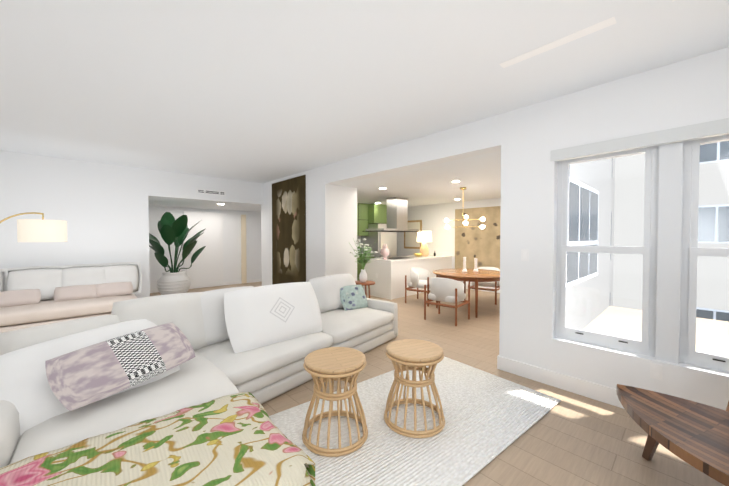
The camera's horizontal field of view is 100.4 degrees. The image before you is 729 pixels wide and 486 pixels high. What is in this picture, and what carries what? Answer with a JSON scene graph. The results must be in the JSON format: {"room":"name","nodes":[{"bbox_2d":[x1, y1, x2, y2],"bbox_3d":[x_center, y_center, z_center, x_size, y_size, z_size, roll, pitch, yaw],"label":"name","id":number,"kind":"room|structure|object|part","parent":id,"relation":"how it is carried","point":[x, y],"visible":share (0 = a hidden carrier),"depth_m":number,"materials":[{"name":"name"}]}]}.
{"room":"living room","nodes":[
{"label":"living room","id":0,"kind":"room"},
{"bbox_2d":[0,150,263,297],"bbox_3d":[-4.649,-0.052,5.510,5.840,2.730,0.150,-1,2,-43],"label":"wall","id":1,"kind":"structure","parent":0,"point":[102,209],"depth_m":5.28,"materials":[{"name":"white paint"}]},
{"bbox_2d":[196,188,225,195],"bbox_3d":[-3.329,-1.104,6.611,0.600,0.110,0.012,-1,2,-43],"label":"air vent","id":2,"kind":"object","parent":1,"relation":"in","point":[210,193],"depth_m":6.59,"materials":[{"name":"white metal"}]},
{"bbox_3d":[-3.326,-1.101,6.608,0.520,0.045,0.004,-1,2,-43],"label":"air vent grille slots","id":3,"kind":"part","parent":2,"relation":"part of","materials":[{"name":"white metal"}]},
{"bbox_2d":[148,196,260,211],"bbox_3d":[-3.746,-1.005,7.976,3.850,0.100,2.250,-1,2,-43],"label":"ceiling","id":4,"kind":"structure","parent":0,"point":[170,202],"depth_m":7.46,"materials":[{"name":"white paint"}]},
{"bbox_2d":[149,205,261,288],"bbox_3d":[-4.445,0.140,8.748,3.850,2.220,0.200,-1,2,-43],"label":"wall","id":5,"kind":"structure","parent":0,"point":[231,245],"depth_m":9.02,"materials":[{"name":"white paint"}]},
{"bbox_2d":[183,211,222,288],"bbox_3d":[-4.492,0.192,8.513,1.000,2.115,0.070,-1,2,-43],"label":"entry door","id":6,"kind":"structure","parent":5,"relation":"in","point":[184,212],"depth_m":8.52,"materials":[{"name":"white wood"}]},
{"bbox_2d":[150,278,261,292],"bbox_3d":[-4.365,1.201,8.696,3.530,0.100,0.015,-1,2,-43],"label":"baseboard","id":7,"kind":"structure","parent":5,"relation":"attached to","point":[224,283],"depth_m":9.12,"materials":[{"name":"white wood"}]},
{"bbox_2d":[241,215,246,283],"bbox_3d":[-3.689,0.187,9.280,0.140,2.095,0.045,-1,2,-43],"label":"closet door","id":8,"kind":"structure","parent":5,"relation":"in","point":[243,251],"depth_m":9.26,"materials":[{"name":"beige"}]},
{"bbox_2d":[261,166,356,285],"bbox_3d":[-1.356,-0.078,6.832,0.780,2.730,2.710,-1,2,-43],"label":"wall","id":9,"kind":"structure","parent":0,"point":[331,222],"depth_m":5.87,"materials":[{"name":"white paint"}]},
{"bbox_2d":[272,175,305,284],"bbox_3d":[-1.664,-0.188,6.576,0.013,2.360,1.440,-1,2,-43],"label":"artwork","id":10,"kind":"object","parent":9,"relation":"attached to","point":[288,230],"visible":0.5,"depth_m":6.51},
{"bbox_2d":[357,236,360,253],"bbox_3d":[-0.654,0.046,8.933,4.230,2.400,0.200,-1,2,-43],"label":"wall","id":11,"kind":"structure","parent":0,"point":[358,237],"depth_m":9.24,"materials":[{"name":"white"}]},
{"bbox_2d":[357,203,368,235],"bbox_3d":[-0.716,-0.674,8.473,1.950,0.938,0.363,-1,2,-43],"label":"upper cabinet","id":12,"kind":"object","parent":11,"relation":"attached to","point":[362,209],"depth_m":8.85,"materials":[{"name":"green wood"}]},
{"bbox_3d":[-0.598,-0.667,8.339,1.940,0.930,0.005,-1,2,-43],"label":"green cabinet door","id":13,"kind":"part","parent":12,"relation":"part of","materials":[{"name":"green wood"}]},
{"bbox_2d":[369,203,386,222],"bbox_3d":[0.384,-0.876,9.335,0.840,0.568,0.598,-1,2,-43],"label":"upper cabinet","id":14,"kind":"object","parent":11,"relation":"attached to","point":[373,213],"depth_m":8.96,"materials":[{"name":"green wood"}]},
{"bbox_2d":[0,0,728,182],"bbox_3d":[-1.328,-1.400,2.085,6.060,0.100,9.650,-1,2,-43],"label":"ceiling","id":15,"kind":"structure","parent":0,"point":[261,91],"depth_m":2.36,"materials":[{"name":"white paint"}]},
{"bbox_2d":[499,17,615,67],"bbox_3d":[1.279,-1.348,2.077,0.080,0.002,0.680,-1,2,-43],"label":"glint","id":16,"kind":"object","parent":15,"relation":"attached to","point":[573,36],"depth_m":2.03,"materials":[{"name":"white"}]},
{"bbox_2d":[337,151,500,206],"bbox_3d":[1.364,-1.164,6.901,4.440,0.100,5.890,-1,2,-43],"label":"ceiling","id":17,"kind":"structure","parent":0,"point":[478,177],"depth_m":5.55,"materials":[{"name":"white paint"}]},
{"bbox_2d":[387,197,407,228],"bbox_3d":[0.829,-0.740,7.702,0.420,0.779,0.340,-1,2,-43],"label":"hood chimney","id":18,"kind":"object","parent":17,"relation":"hanging from","point":[397,212],"visible":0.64,"depth_m":7.56,"materials":[{"name":"silver metal"}]},
{"bbox_2d":[366,228,418,230],"bbox_3d":[0.712,-0.323,7.601,1.300,0.050,0.600,-1,2,-43],"label":"hood canopy","id":19,"kind":"object","parent":18,"relation":"attached to","point":[386,229],"visible":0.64,"depth_m":7.23,"materials":[{"name":"silver metal"}]},
{"bbox_2d":[362,230,421,231],"bbox_3d":[0.712,-0.290,7.602,1.440,0.015,0.700,-1,2,-43],"label":"glass","id":20,"kind":"object","parent":19,"relation":"attached to","point":[391,231],"visible":1,"depth_m":7.33,"materials":[{"name":"black glass"}]},
{"bbox_2d":[463,215,484,228],"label":"chandelier","id":21,"kind":"object","parent":17,"relation":"hanging from","point":[466,217],"depth_m":5.87,"materials":[{"name":"white glass"}]},
{"bbox_2d":[150,282,728,485],"bbox_3d":[-0.472,1.383,4.477,10.500,0.100,11.900,-1,2,-43],"label":"floor","id":22,"kind":"structure","parent":0,"point":[572,439],"depth_m":2.43,"materials":[{"name":"brown wood"}]},
{"bbox_2d":[0,212,66,241],"bbox_3d":[-4.132,0.496,3.556,1.188,1.710,0.399,0,1,1],"label":"lamp","id":23,"kind":"object","parent":22,"relation":"on","point":[36,230],"visible":1,"depth_m":3.40,"materials":[{"name":"white fabric"}]},
{"bbox_3d":[-4.150,0.477,3.541,0.623,1.670,0.569,-1,2,-43],"label":"arm","id":24,"kind":"part","parent":23,"relation":"part of"},
{"bbox_3d":[-3.737,-0.139,3.534,0.400,0.254,0.400,-1,2,-43],"label":"lamp shade","id":25,"kind":"part","parent":23,"relation":"part of","materials":[{"name":"white fabric"}]},
{"bbox_2d":[0,262,141,332],"bbox_3d":[-4.749,0.849,4.579,2.338,0.965,0.994,-1,2,-43],"label":"sofa","id":26,"kind":"object","parent":22,"relation":"on","point":[32,296],"visible":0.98,"depth_m":4.66,"materials":[{"name":"beige fabric"}]},
{"bbox_2d":[0,269,7,291],"bbox_3d":[-5.539,0.658,4.249,0.740,0.600,0.200,-1,-17,-38],"label":"pillow","id":27,"kind":"object","parent":26,"relation":"on","point":[3,272],"depth_m":4.46,"materials":[{"name":"white fabric"}]},
{"bbox_2d":[0,289,40,306],"bbox_3d":[-5.039,0.795,4.376,0.520,0.240,0.150,-1,-26,-43],"label":"pillow","id":28,"kind":"object","parent":26,"relation":"on","point":[23,297],"depth_m":4.36,"materials":[{"name":"beige fabric"}]},
{"bbox_2d":[6,266,67,300],"bbox_3d":[-5.064,0.649,4.692,0.740,0.600,0.200,-1,-16,-43],"label":"pillow","id":29,"kind":"object","parent":26,"relation":"on","point":[44,278],"depth_m":4.67,"materials":[{"name":"white fabric"}]},
{"bbox_3d":[-4.786,0.992,4.548,2.214,0.200,0.994,-1,2,-43],"label":"mattress","id":30,"kind":"part","parent":26,"relation":"part of","materials":[{"name":"beige fabric"}]},
{"bbox_2d":[54,285,96,300],"bbox_3d":[-4.564,0.787,4.819,0.520,0.240,0.150,-1,-27,-38],"label":"pillow","id":31,"kind":"object","parent":26,"relation":"on","point":[72,292],"depth_m":4.76,"materials":[{"name":"beige fabric"}]},
{"bbox_2d":[62,264,111,286],"bbox_3d":[-4.661,0.642,5.067,0.740,0.600,0.200,-1,-17,-41],"label":"pillow","id":32,"kind":"object","parent":26,"relation":"on","point":[78,274],"depth_m":5.04,"materials":[{"name":"white fabric"}]},
{"bbox_2d":[95,282,132,296],"bbox_3d":[-4.235,0.781,5.126,0.520,0.240,0.150,-1,-26,-42],"label":"pillow","id":33,"kind":"object","parent":26,"relation":"on","point":[111,289],"depth_m":5.08,"materials":[{"name":"beige fabric"}]},
{"bbox_2d":[102,262,141,293],"bbox_3d":[-4.369,0.636,5.340,0.740,0.600,0.200,-1,-17,-38],"label":"pillow","id":34,"kind":"object","parent":26,"relation":"on","point":[122,271],"depth_m":5.37,"materials":[{"name":"white fabric"}]},
{"bbox_2d":[149,212,205,294],"bbox_3d":[-4.355,0.265,7.066,1.254,2.034,1.298,-1,2,-43],"label":"plant","id":35,"kind":"object","parent":22,"relation":"on","point":[171,229],"visible":0.98,"depth_m":6.84,"materials":[{"name":"green plant"}]},
{"bbox_3d":[-4.403,0.974,7.025,0.650,0.620,0.650,-1,2,-43],"label":"pot","id":36,"kind":"part","parent":35,"relation":"part of","materials":[{"name":"white ceramic"}]},
{"bbox_2d":[0,274,397,485],"bbox_3d":[-0.674,0.913,2.751,3.784,0.960,2.733,-1,2,-43],"label":"sofa","id":37,"kind":"object","parent":22,"relation":"on","point":[177,389],"visible":1,"depth_m":1.86,"materials":[{"name":"fabric"}]},
{"bbox_3d":[-2.135,1.115,1.818,0.210,0.540,1.430,-1,1,-40],"label":"arm","id":38,"kind":"part","parent":37,"relation":"part of"},
{"bbox_2d":[0,392,314,485],"bbox_3d":[-0.927,1.175,1.296,1.189,0.492,0.888,-1,1,-40],"label":"quilt","id":39,"kind":"object","parent":37,"relation":"on","point":[228,440],"depth_m":1.35,"materials":[{"name":"multicoloured fabric"}]},
{"bbox_3d":[-1.041,1.017,3.013,0.948,0.180,1.228,1,1,37],"label":"seat","id":40,"kind":"part","parent":37,"relation":"part of","materials":[{"name":"fabric"}]},
{"bbox_3d":[-1.049,1.156,3.022,0.908,0.142,1.208,1,1,37],"label":"seat","id":41,"kind":"part","parent":37,"relation":"part of","materials":[{"name":"fabric"}]},
{"bbox_2d":[340,285,367,310],"bbox_3d":[-0.157,0.767,4.277,0.460,0.360,0.130,-1,-24,-43],"label":"pillow","id":42,"kind":"object","parent":37,"relation":"on","point":[352,297],"depth_m":4.20,"materials":[{"name":"teal fabric"}]},
{"bbox_3d":[-0.305,0.998,3.973,0.948,0.180,1.228,1,1,37],"label":"seat","id":43,"kind":"part","parent":37,"relation":"part of","materials":[{"name":"fabric"}]},
{"bbox_3d":[-0.313,1.137,3.982,0.908,0.142,1.208,1,1,37],"label":"seat","id":44,"kind":"part","parent":37,"relation":"part of","materials":[{"name":"fabric"}]},
{"bbox_3d":[0.028,1.082,4.564,1.050,0.500,0.130,1,1,37],"label":"arm","id":45,"kind":"part","parent":37,"relation":"part of"},
{"bbox_2d":[355,280,374,297],"bbox_3d":[-0.022,1.017,5.615,0.440,0.591,0.440,-1,2,-43],"label":"side table","id":46,"kind":"object","parent":22,"relation":"on","point":[368,283],"visible":0.58,"depth_m":5.49,"materials":[{"name":"brown wood"}]},
{"bbox_2d":[349,238,377,281],"bbox_3d":[-0.044,0.316,5.628,0.511,0.808,0.524,-1,2,-43],"label":"flower vase","id":47,"kind":"object","parent":46,"relation":"on","point":[362,260],"visible":1,"depth_m":5.58,"materials":[{"name":"white ceramic"}]},
{"bbox_2d":[357,256,373,286],"bbox_3d":[-0.633,0.827,8.405,1.940,0.860,0.618,-1,2,-43],"label":"base cabinet","id":48,"kind":"object","parent":22,"relation":"on","point":[359,267],"depth_m":8.42,"materials":[{"name":"green"}]},
{"bbox_2d":[361,224,396,257],"bbox_3d":[0.435,0.334,9.304,0.820,1.810,0.748,-1,2,-43],"label":"fridge","id":49,"kind":"object","parent":22,"relation":"on","point":[389,239],"visible":0.21,"depth_m":8.98,"materials":[{"name":"white metal"}]},
{"bbox_2d":[363,255,452,299],"bbox_3d":[1.238,0.820,8.114,2.618,0.885,0.940,-1,2,-43],"label":"base cabinet","id":50,"kind":"object","parent":22,"relation":"on","point":[400,270],"depth_m":7.25,"materials":[{"name":"white wood"}]},
{"bbox_2d":[382,244,388,259],"bbox_3d":[0.505,0.205,7.145,0.170,0.380,0.167,-1,2,-43],"label":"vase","id":51,"kind":"object","parent":50,"relation":"on","point":[385,252],"visible":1,"depth_m":7.10,"materials":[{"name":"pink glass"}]},
{"bbox_2d":[382,257,409,258],"bbox_3d":[0.825,0.382,7.721,0.750,0.005,0.500,-1,2,-43],"label":"cooktop","id":52,"kind":"object","parent":50,"relation":"in","point":[397,257],"visible":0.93,"depth_m":7.74,"materials":[{"name":"black"}]},
{"bbox_3d":[1.238,0.820,8.114,2.618,0.885,0.940,-1,2,-43],"label":"kitchen peninsula top","id":53,"kind":"part","parent":50,"relation":"part of","materials":[{"name":"white stone"}]},
{"bbox_2d":[413,253,422,256],"bbox_3d":[1.454,0.329,8.211,0.260,0.090,0.260,-1,2,-43],"label":"bowl","id":54,"kind":"object","parent":50,"relation":"on","point":[418,254],"visible":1,"depth_m":8.15,"materials":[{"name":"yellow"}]},
{"bbox_2d":[417,231,431,255],"bbox_3d":[1.668,0.019,8.460,0.420,0.700,0.420,-1,2,-43],"label":"table lamp","id":55,"kind":"object","parent":50,"relation":"on","point":[424,249],"depth_m":8.34,"materials":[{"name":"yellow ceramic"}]},
{"bbox_3d":[1.668,-0.181,8.456,0.420,0.300,0.420,-1,2,-43],"label":"counter lamp shade","id":56,"kind":"part","parent":55,"relation":"part of","materials":[{"name":"white fabric"}]},
{"bbox_2d":[269,356,560,485],"bbox_3d":[0.282,1.364,2.349,2.550,0.022,1.320,-1,1,-38],"label":"rug","id":57,"kind":"object","parent":22,"relation":"on","point":[489,417],"visible":0.56,"depth_m":2.22,"materials":[{"name":"white fabric"}]},
{"bbox_2d":[302,347,367,456],"bbox_3d":[-0.206,1.079,2.148,0.464,0.548,0.464,-1,2,-43],"label":"stool","id":58,"kind":"object","parent":57,"relation":"on","point":[340,364],"visible":1,"depth_m":2.04,"materials":[{"name":"wicker"}]},
{"bbox_2d":[384,339,444,437],"bbox_3d":[0.380,1.075,2.325,0.464,0.548,0.464,-1,2,-43],"label":"stool","id":59,"kind":"object","parent":57,"relation":"on","point":[413,355],"visible":1,"depth_m":2.22,"materials":[{"name":"wicker"}]},
{"bbox_2d":[405,268,429,306],"bbox_3d":[1.263,0.922,6.600,0.564,0.740,0.604,1,1,37],"label":"dining chair","id":60,"kind":"object","parent":22,"relation":"on","point":[419,277],"visible":0.83,"depth_m":6.49,"materials":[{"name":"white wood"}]},
{"bbox_3d":[1.263,0.885,6.599,0.490,0.134,0.510,1,1,37],"label":"seat","id":61,"kind":"part","parent":60,"relation":"part of","materials":[{"name":"white fabric"}]},
{"bbox_2d":[424,277,469,325],"bbox_3d":[1.422,0.949,5.232,0.604,0.740,0.564,1,1,41],"label":"dining chair","id":62,"kind":"object","parent":22,"relation":"on","point":[447,290],"visible":1,"depth_m":5.01,"materials":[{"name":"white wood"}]},
{"bbox_3d":[1.422,0.911,5.231,0.510,0.134,0.490,1,1,41],"label":"seat","id":63,"kind":"part","parent":62,"relation":"part of","materials":[{"name":"white fabric"}]},
{"bbox_2d":[433,268,499,317],"bbox_3d":[2.078,0.939,5.987,1.440,0.730,1.440,-1,2,-43],"label":"dining table","id":64,"kind":"object","parent":22,"relation":"on","point":[470,275],"visible":0.75,"depth_m":5.55,"materials":[{"name":"brown wood"}]},
{"bbox_2d":[462,257,466,272],"bbox_3d":[1.956,0.424,5.931,0.110,0.300,0.110,-1,2,-43],"label":"candle holder","id":65,"kind":"object","parent":64,"relation":"on","point":[464,270],"visible":1,"depth_m":5.91,"materials":[{"name":"white ceramic"}]},
{"bbox_2d":[473,258,478,271],"bbox_3d":[2.191,0.438,5.973,0.110,0.270,0.110,-1,2,-43],"label":"candle holder","id":66,"kind":"object","parent":64,"relation":"on","point":[475,267],"visible":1,"depth_m":5.95,"materials":[{"name":"white ceramic"}]},
{"bbox_2d":[468,267,499,304],"bbox_3d":[2.707,0.919,6.764,0.604,0.740,0.564,1,1,39],"label":"dining chair","id":67,"kind":"object","parent":22,"relation":"on","point":[496,284],"visible":0.52,"depth_m":6.56,"materials":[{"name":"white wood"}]},
{"bbox_3d":[2.707,0.989,6.765,0.604,0.600,0.564,1,1,39],"label":"frame","id":68,"kind":"part","parent":67,"relation":"part of","materials":[{"name":"brown wood"}]},
{"bbox_3d":[2.707,0.881,6.763,0.510,0.134,0.490,1,1,39],"label":"seat","id":69,"kind":"part","parent":67,"relation":"part of","materials":[{"name":"white fabric"}]},
{"bbox_2d":[616,384,728,485],"bbox_3d":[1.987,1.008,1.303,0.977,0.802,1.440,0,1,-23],"label":"wooden table","id":70,"kind":"object","parent":22,"relation":"on","point":[694,434],"visible":1,"depth_m":1.58,"materials":[{"name":"brown wood"}]},
{"bbox_2d":[397,198,500,288],"bbox_3d":[2.914,0.057,8.371,0.200,2.400,5.890,-1,2,-43],"label":"wall","id":71,"kind":"structure","parent":0,"point":[432,217],"depth_m":8.95,"materials":[{"name":"white paint"}]},
{"bbox_2d":[404,220,421,248],"bbox_3d":[1.536,-0.268,9.671,0.028,0.900,0.700,-1,2,-43],"label":"framed artwork","id":72,"kind":"object","parent":71,"relation":"attached to","point":[420,221],"visible":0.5,"depth_m":9.57,"materials":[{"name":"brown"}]},
{"bbox_2d":[444,218,453,228],"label":"chandelier","id":73,"kind":"object","parent":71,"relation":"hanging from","point":[446,220],"depth_m":6.15,"materials":[{"name":"white glass"}]},
{"bbox_2d":[455,206,500,268],"bbox_3d":[3.157,-0.044,7.939,0.028,1.780,1.750,-1,2,-43],"label":"artwork","id":74,"kind":"object","parent":71,"relation":"attached to","point":[473,239],"visible":0.43,"depth_m":8.06},
{"bbox_2d":[466,285,499,292],"bbox_3d":[2.836,1.208,8.321,0.015,0.100,5.490,-1,2,-43],"label":"baseboard","id":75,"kind":"structure","parent":71,"relation":"attached to","point":[498,291],"depth_m":7.94,"materials":[{"name":"white wood"}]},
{"bbox_2d":[325,47,728,409],"bbox_3d":[1.731,-0.005,3.114,0.220,2.730,6.940,-1,2,-43],"label":"wall","id":76,"kind":"structure","parent":0,"point":[691,91],"depth_m":2.91,"materials":[{"name":"white paint"}]},
{"bbox_2d":[521,249,528,260],"bbox_3d":[1.621,0.121,3.069,0.006,0.120,0.070,-1,2,-43],"label":"switch plate","id":77,"kind":"object","parent":76,"relation":"attached to","point":[522,258],"visible":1,"depth_m":3.06,"materials":[{"name":"white plastic"}]},
{"bbox_2d":[497,355,623,408],"bbox_3d":[2.737,1.311,2.050,0.235,0.140,3.575,-1,2,-43],"label":"baseboard","id":78,"kind":"structure","parent":76,"relation":"attached to","point":[598,392],"depth_m":2.84,"materials":[{"name":"white"}]},
{"bbox_2d":[566,140,728,356],"bbox_3d":[2.706,0.035,2.103,0.005,1.786,2.386,-1,2,-43],"label":"window","id":79,"kind":"structure","parent":76,"relation":"in","point":[641,244],"depth_m":2.61,"materials":[{"name":"clear glass"}]},
{"bbox_2d":[550,118,728,161],"bbox_3d":[2.622,-0.809,2.007,0.057,0.100,2.450,-1,2,-43],"label":"window blind","id":80,"kind":"object","parent":79,"relation":"attached to","point":[720,127],"visible":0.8,"depth_m":2.39,"materials":[{"name":"white"}]},
{"bbox_2d":[555,134,728,372],"bbox_3d":[2.697,0.035,2.094,0.140,1.790,2.390,-1,2,-43],"label":"window frame","id":81,"kind":"structure","parent":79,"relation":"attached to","point":[670,251],"depth_m":2.37,"materials":[{"name":"white"}]},
{"bbox_2d":[575,332,724,361],"bbox_3d":[2.666,0.850,2.081,0.006,0.010,2.050,-1,2,-43],"label":"lift","id":82,"kind":"object","parent":81,"relation":"attached to","point":[627,342],"visible":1,"depth_m":2.56,"materials":[{"name":"black metal"}]},
{"label":"outside","id":83,"kind":"structure","parent":0,"visible":0},
{"bbox_2d":[566,141,728,329],"bbox_3d":[8.883,0.957,3.282,10.440,17.200,13.000,-1,2,-43],"label":"buildings","id":84,"kind":"structure","parent":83,"point":[621,218],"depth_m":8.42,"materials":[{"name":"grey"}]},
{"bbox_3d":[3.309,-0.154,4.568,1.875,11.730,0.007,-1,2,-43],"label":"wing glass","id":85,"kind":"part","parent":84,"relation":"part of","materials":[{"name":"black"}]},
{"bbox_3d":[7.413,-0.235,9.261,1.200,11.950,0.020,-1,2,-43],"label":"wing glass","id":86,"kind":"part","parent":84,"relation":"part of","materials":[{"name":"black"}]},
{"bbox_3d":[11.717,-0.053,6.352,0.020,11.500,7.250,-1,2,-43],"label":"opposite glass","id":87,"kind":"part","parent":84,"relation":"part of","materials":[{"name":"black"}]}
]}

